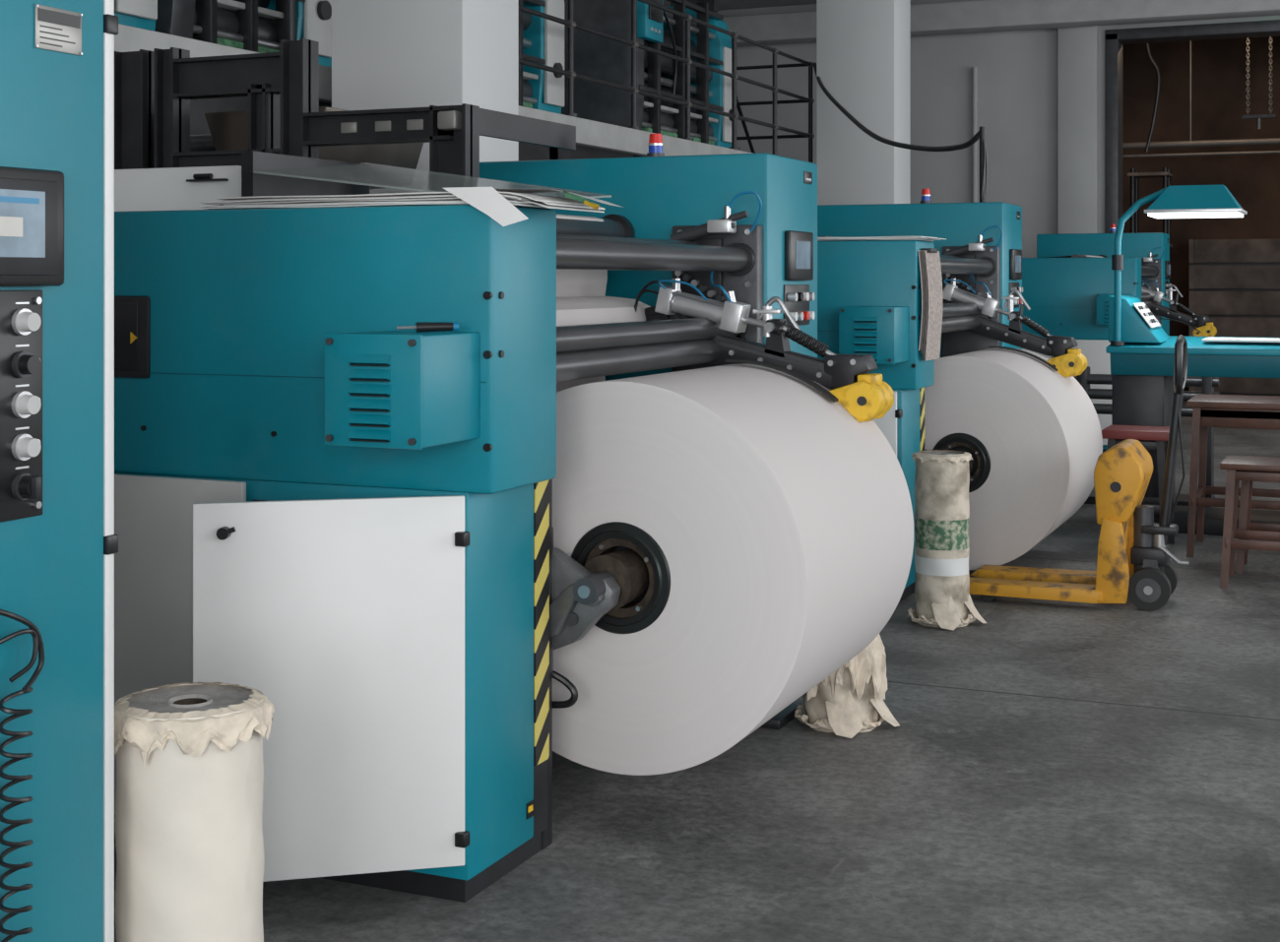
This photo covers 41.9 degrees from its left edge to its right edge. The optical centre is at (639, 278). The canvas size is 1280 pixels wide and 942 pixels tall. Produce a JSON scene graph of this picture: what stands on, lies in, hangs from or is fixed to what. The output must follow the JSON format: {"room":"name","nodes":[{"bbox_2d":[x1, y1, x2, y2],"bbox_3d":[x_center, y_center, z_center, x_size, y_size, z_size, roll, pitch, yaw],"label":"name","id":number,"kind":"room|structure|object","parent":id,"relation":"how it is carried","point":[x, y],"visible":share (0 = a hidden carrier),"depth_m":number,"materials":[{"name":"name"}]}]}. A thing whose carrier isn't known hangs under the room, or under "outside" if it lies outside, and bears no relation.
{"room":"print shop","nodes":[
{"label":"print shop","id":0,"kind":"room"},
{"bbox_2d":[518,0,814,162],"bbox_3d":[-0.667,-1.500,12.396,1.883,0.948,7.087,0,0,24],"label":"railing","id":1,"kind":"object","parent":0,"point":[570,24],"depth_m":12.48,"materials":[{"name":"black metal"}]},
{"bbox_2d":[114,388,1279,941],"bbox_3d":[1.591,1.550,9.668,15.200,0.100,29.000,0,0,24],"label":"floor","id":2,"kind":"structure","parent":0,"point":[1051,771],"depth_m":4.68,"materials":[{"name":"concrete"}]},
{"bbox_2d":[0,0,118,941],"bbox_3d":[-1.794,-0.100,2.392,1.402,3.200,1.554,0,0,24],"label":"tall cabinet","id":3,"kind":"object","parent":2,"relation":"on","point":[59,543],"visible":1,"depth_m":2.71,"materials":[{"name":"teal metal"}]},
{"bbox_2d":[114,165,241,211],"bbox_3d":[-1.597,0.585,5.263,1.270,1.830,0.423,0,0,24],"label":"cabinet","id":4,"kind":"object","parent":2,"relation":"on","point":[165,188],"visible":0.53,"depth_m":4.96,"materials":[{"name":"white metal"}]},
{"bbox_2d":[241,151,611,198],"bbox_3d":[-0.607,-0.133,4.845,0.880,0.466,0.600,0,0,24],"label":"guard","id":5,"kind":"object","parent":4,"relation":"attached to","point":[262,173],"visible":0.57,"depth_m":4.88,"materials":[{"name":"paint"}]},
{"bbox_2d":[114,682,274,941],"bbox_3d":[-0.813,1.126,3.014,0.300,0.746,0.298,0,0,24],"label":"paper roll","id":6,"kind":"object","parent":2,"relation":"on","point":[189,842],"visible":0.94,"depth_m":2.91,"materials":[{"name":"beige paper"}]},
{"bbox_2d":[114,38,575,189],"bbox_3d":[-1.222,0.355,6.088,1.900,2.290,1.010,0,0,24],"label":"support frame","id":7,"kind":"object","parent":2,"relation":"on","point":[154,91],"visible":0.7,"depth_m":5.63,"materials":[{"name":"metal"}]},
{"bbox_2d":[331,0,518,193],"bbox_3d":[-1.013,-0.875,7.939,0.746,4.750,0.590,0,0,24],"label":"column","id":8,"kind":"structure","parent":2,"relation":"on","point":[386,53],"depth_m":7.71,"materials":[{"name":"white paint"}]},
{"bbox_2d":[114,23,752,160],"bbox_3d":[-3.914,0.237,9.174,5.300,2.525,15.700,0,0,24],"label":"mezzanine deck","id":9,"kind":"object","parent":2,"relation":"on","point":[594,139],"visible":0.02,"depth_m":10.15,"materials":[{"name":"grey metal"}]},
{"bbox_2d":[114,0,157,31],"bbox_3d":[-3.265,-1.954,7.365,2.135,1.853,1.100,0,0,24],"label":"press","id":10,"kind":"object","parent":9,"relation":"on","point":[142,14],"visible":0.27,"depth_m":7.33,"materials":[{"name":"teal metal"}]},
{"bbox_2d":[154,0,331,66],"bbox_3d":[-2.746,-1.954,8.557,2.135,1.853,1.300,0,0,24],"label":"press","id":11,"kind":"object","parent":9,"relation":"on","point":[257,26],"visible":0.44,"depth_m":8.09,"materials":[{"name":"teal metal"}]},
{"bbox_2d":[518,0,564,114],"bbox_3d":[-1.808,-1.954,10.711,2.135,1.853,2.000,0,0,24],"label":"press","id":12,"kind":"object","parent":9,"relation":"on","point":[541,40],"visible":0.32,"depth_m":10.96,"materials":[{"name":"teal metal"}]},
{"bbox_2d":[561,0,731,147],"bbox_3d":[-0.511,-1.954,13.691,2.135,1.853,2.100,0,0,24],"label":"press","id":13,"kind":"object","parent":9,"relation":"on","point":[599,57],"visible":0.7,"depth_m":12.69,"materials":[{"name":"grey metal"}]},
{"bbox_2d":[812,62,987,202],"bbox_3d":[1.732,-1.202,12.544,0.222,1.531,5.390,0,0,-5],"label":"hanging cable","id":14,"kind":"object","parent":9,"relation":"hanging from","point":[981,134],"visible":0.92,"depth_m":10.68,"materials":[{"name":"black rubber"}]},
{"bbox_2d":[114,133,894,902],"bbox_3d":[-0.419,0.487,5.181,2.097,2.025,2.933,0,0,24],"label":"stand","id":15,"kind":"object","parent":2,"relation":"on","point":[336,513],"visible":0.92,"depth_m":4.16,"materials":[{"name":"teal paint"}]},
{"bbox_2d":[198,187,623,226],"bbox_3d":[-0.582,-0.171,4.249,1.078,0.098,0.407,0,0,24],"label":"stack","id":16,"kind":"object","parent":15,"relation":"on","point":[499,205],"visible":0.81,"depth_m":4.08,"materials":[{"name":"paper"}]},
{"bbox_2d":[395,321,458,332],"bbox_3d":[-0.492,0.113,3.880,0.144,0.024,0.024,0,0,-15],"label":"screwdriver","id":17,"kind":"object","parent":15,"relation":"on","point":[420,327],"visible":1,"depth_m":3.88,"materials":[{"name":"black plastic"}]},
{"bbox_2d":[552,363,913,775],"bbox_3d":[0.164,0.814,5.058,1.070,1.070,1.134,0,0,24],"label":"paper roll","id":18,"kind":"object","parent":15,"relation":"on","point":[771,526],"visible":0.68,"depth_m":4.52,"materials":[{"name":"white paper"}]},
{"bbox_2d":[736,96,755,153],"bbox_3d":[1.738,-0.206,16.698,0.900,3.413,2.592,0,0,24],"label":"staircase","id":19,"kind":"structure","parent":2,"relation":"on","point":[737,106],"depth_m":16.10,"materials":[{"name":"black metal"}]},
{"bbox_2d":[794,634,899,738],"bbox_3d":[0.681,1.196,5.632,0.323,0.606,0.320,0,0,-36],"label":"paper roll","id":20,"kind":"object","parent":2,"relation":"on","point":[848,702],"visible":0.33,"depth_m":5.52,"materials":[{"name":"beige paper"}]},
{"bbox_2d":[816,0,910,205],"bbox_3d":[1.980,-0.875,14.816,0.746,4.750,0.590,0,0,24],"label":"column","id":21,"kind":"structure","parent":2,"relation":"on","point":[864,46],"depth_m":14.57,"materials":[{"name":"white paint"}]},
{"bbox_2d":[907,449,986,630],"bbox_3d":[1.321,1.129,7.292,0.297,0.741,0.309,0,0,-36],"label":"paper roll","id":22,"kind":"object","parent":2,"relation":"on","point":[942,598],"visible":1,"depth_m":7.20,"materials":[{"name":"beige paper"}]},
{"bbox_2d":[817,189,1087,602],"bbox_3d":[1.214,0.487,8.932,2.097,2.025,2.852,0,0,24],"label":"stand","id":23,"kind":"object","parent":2,"relation":"on","point":[869,291],"visible":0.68,"depth_m":8.66,"materials":[{"name":"teal paint"}]},
{"bbox_2d":[817,236,946,241],"bbox_3d":[0.955,-0.187,7.998,0.951,0.018,0.361,0,0,24],"label":"stack","id":24,"kind":"object","parent":23,"relation":"on","point":[923,238],"visible":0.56,"depth_m":7.77,"materials":[{"name":"paper"}]},
{"bbox_2d":[917,248,942,360],"bbox_3d":[1.354,0.119,7.805,0.053,0.518,0.274,0,0,24],"label":"newspapers","id":25,"kind":"object","parent":23,"relation":"hanging from","point":[929,260],"visible":1,"depth_m":7.75,"materials":[{"name":"paper"}]},
{"bbox_2d":[924,348,1102,570],"bbox_3d":[1.820,0.922,8.863,1.070,1.070,1.134,0,0,24],"label":"paper roll","id":26,"kind":"object","parent":23,"relation":"on","point":[1038,447],"visible":0.66,"depth_m":8.30,"materials":[{"name":"white paper"}]},
{"bbox_2d":[968,334,1189,611],"bbox_3d":[2.039,0.878,7.841,1.038,1.242,0.534,0,0,24],"label":"jack","id":27,"kind":"object","parent":2,"relation":"on","point":[1134,555],"visible":0.95,"depth_m":7.61,"materials":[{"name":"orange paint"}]},
{"bbox_2d":[1022,224,1216,452],"bbox_3d":[4.097,0.487,15.257,2.097,2.025,2.852,0,0,24],"label":"stand","id":28,"kind":"object","parent":2,"relation":"on","point":[1069,284],"visible":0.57,"depth_m":14.29,"materials":[{"name":"teal paint"}]},
{"bbox_2d":[1101,424,1174,544],"bbox_3d":[2.801,1.170,9.393,0.360,0.660,0.360,0,0,24],"label":"stool","id":29,"kind":"object","parent":2,"relation":"on","point":[1150,437],"visible":0.51,"depth_m":9.24,"materials":[{"name":"red wood"}]},
{"bbox_2d":[1073,366,1219,507],"bbox_3d":[3.368,1.050,11.185,0.950,0.900,0.400,0,0,24],"label":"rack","id":30,"kind":"object","parent":2,"relation":"on","point":[1085,378],"visible":0.12,"depth_m":11.06,"materials":[{"name":"metal"}]},
{"bbox_2d":[1127,167,1172,335],"bbox_3d":[6.503,0.050,21.332,0.500,2.900,0.510,0,0,24],"label":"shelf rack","id":31,"kind":"object","parent":2,"relation":"on","point":[1133,174],"visible":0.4,"depth_m":21.25,"materials":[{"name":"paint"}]},
{"bbox_2d":[1105,295,1279,535],"bbox_3d":[3.697,0.801,9.897,1.720,1.398,0.800,0,0,24],"label":"desk","id":32,"kind":"object","parent":2,"relation":"on","point":[1142,368],"visible":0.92,"depth_m":9.86,"materials":[{"name":"teal paint"}]},
{"bbox_2d":[1110,185,1247,345],"bbox_3d":[3.215,-0.077,9.981,0.730,0.945,0.550,0,0,24],"label":"desk lamp","id":33,"kind":"object","parent":32,"relation":"on","point":[1180,201],"visible":1,"depth_m":9.84,"materials":[{"name":"teal metal"}]},
{"bbox_2d":[1186,393,1279,557],"bbox_3d":[3.593,1.080,9.070,1.150,0.840,0.600,0,0,24],"label":"wooden table","id":34,"kind":"object","parent":2,"relation":"on","point":[1208,411],"visible":1,"depth_m":9.02,"materials":[{"name":"brown wood"}]},
{"bbox_2d":[1189,238,1279,395],"bbox_3d":[8.451,0.500,21.297,2.700,2.000,1.040,0,0,24],"label":"crates","id":35,"kind":"object","parent":2,"relation":"on","point":[1234,283],"visible":0.55,"depth_m":21.15,"materials":[{"name":"dark brown wood"}]},
{"bbox_2d":[1219,455,1279,588],"bbox_3d":[3.083,1.198,8.212,0.420,0.605,0.400,0,0,24],"label":"wooden stool","id":36,"kind":"object","parent":2,"relation":"on","point":[1239,468],"visible":1,"depth_m":8.11,"materials":[{"name":"brown wood"}]},
{"bbox_2d":[1235,480,1279,574],"bbox_3d":[3.264,1.220,8.602,0.360,0.560,0.340,0,0,24],"label":"wooden stool","id":37,"kind":"object","parent":2,"relation":"on","point":[1245,523],"visible":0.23,"depth_m":8.53,"materials":[{"name":"brown wood"}]},
{"bbox_2d":[663,0,816,10],"bbox_3d":[0.653,-3.325,7.514,15.200,0.150,24.300,0,0,24],"label":"ceiling","id":38,"kind":"structure","parent":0,"point":[724,5],"depth_m":19.77,"materials":[{"name":"paint"}]},
{"bbox_2d":[716,0,1279,257],"bbox_3d":[5.414,-0.875,18.453,15.200,4.750,0.440,0,0,24],"label":"wall","id":39,"kind":"structure","parent":0,"point":[1038,96],"depth_m":18.94,"materials":[{"name":"grey paint"}]},
{"bbox_2d":[1104,19,1279,233],"bbox_3d":[7.097,-0.620,17.785,4.140,4.240,0.400,0,0,24],"label":"trim","id":40,"kind":"structure","parent":39,"relation":"attached to","point":[1115,39],"depth_m":18.39,"materials":[{"name":"grey metal"}]},
{"bbox_2d":[722,0,1279,47],"bbox_3d":[3.566,-3.000,14.207,15.200,0.500,8.500,0,0,24],"label":"ceiling","id":41,"kind":"structure","parent":0,"point":[981,16],"depth_m":18.20,"materials":[{"name":"grey concrete"}]},
{"bbox_2d":[1144,43,1159,152],"bbox_3d":[6.053,-2.393,19.832,0.212,1.796,0.040,0,0,24],"label":"hose","id":42,"kind":"object","parent":41,"relation":"hanging from","point":[1151,60],"visible":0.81,"depth_m":19.81,"materials":[{"name":"rubber"}]},
{"bbox_2d":[1122,40,1279,158],"bbox_3d":[7.663,-2.395,20.113,7.560,1.790,0.080,0,0,24],"label":"pipe","id":43,"kind":"object","parent":41,"relation":"hanging from","point":[1269,141],"visible":0.56,"depth_m":20.48,"materials":[{"name":"metal"}]},
{"bbox_2d":[1242,36,1276,129],"bbox_3d":[7.263,-2.523,19.633,0.550,1.546,0.300,0,0,24],"label":"chain hoist","id":44,"kind":"object","parent":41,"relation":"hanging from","point":[1258,117],"visible":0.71,"depth_m":19.61,"materials":[{"name":"metal"}]},
{"bbox_2d":[1122,36,1279,388],"bbox_3d":[7.723,-1.000,20.250,8.000,5.000,4.700,0,0,24],"label":"doorway","id":45,"kind":"structure","parent":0,"point":[1219,100],"depth_m":22.63,"materials":[{"name":"brown wood"}]}
]}

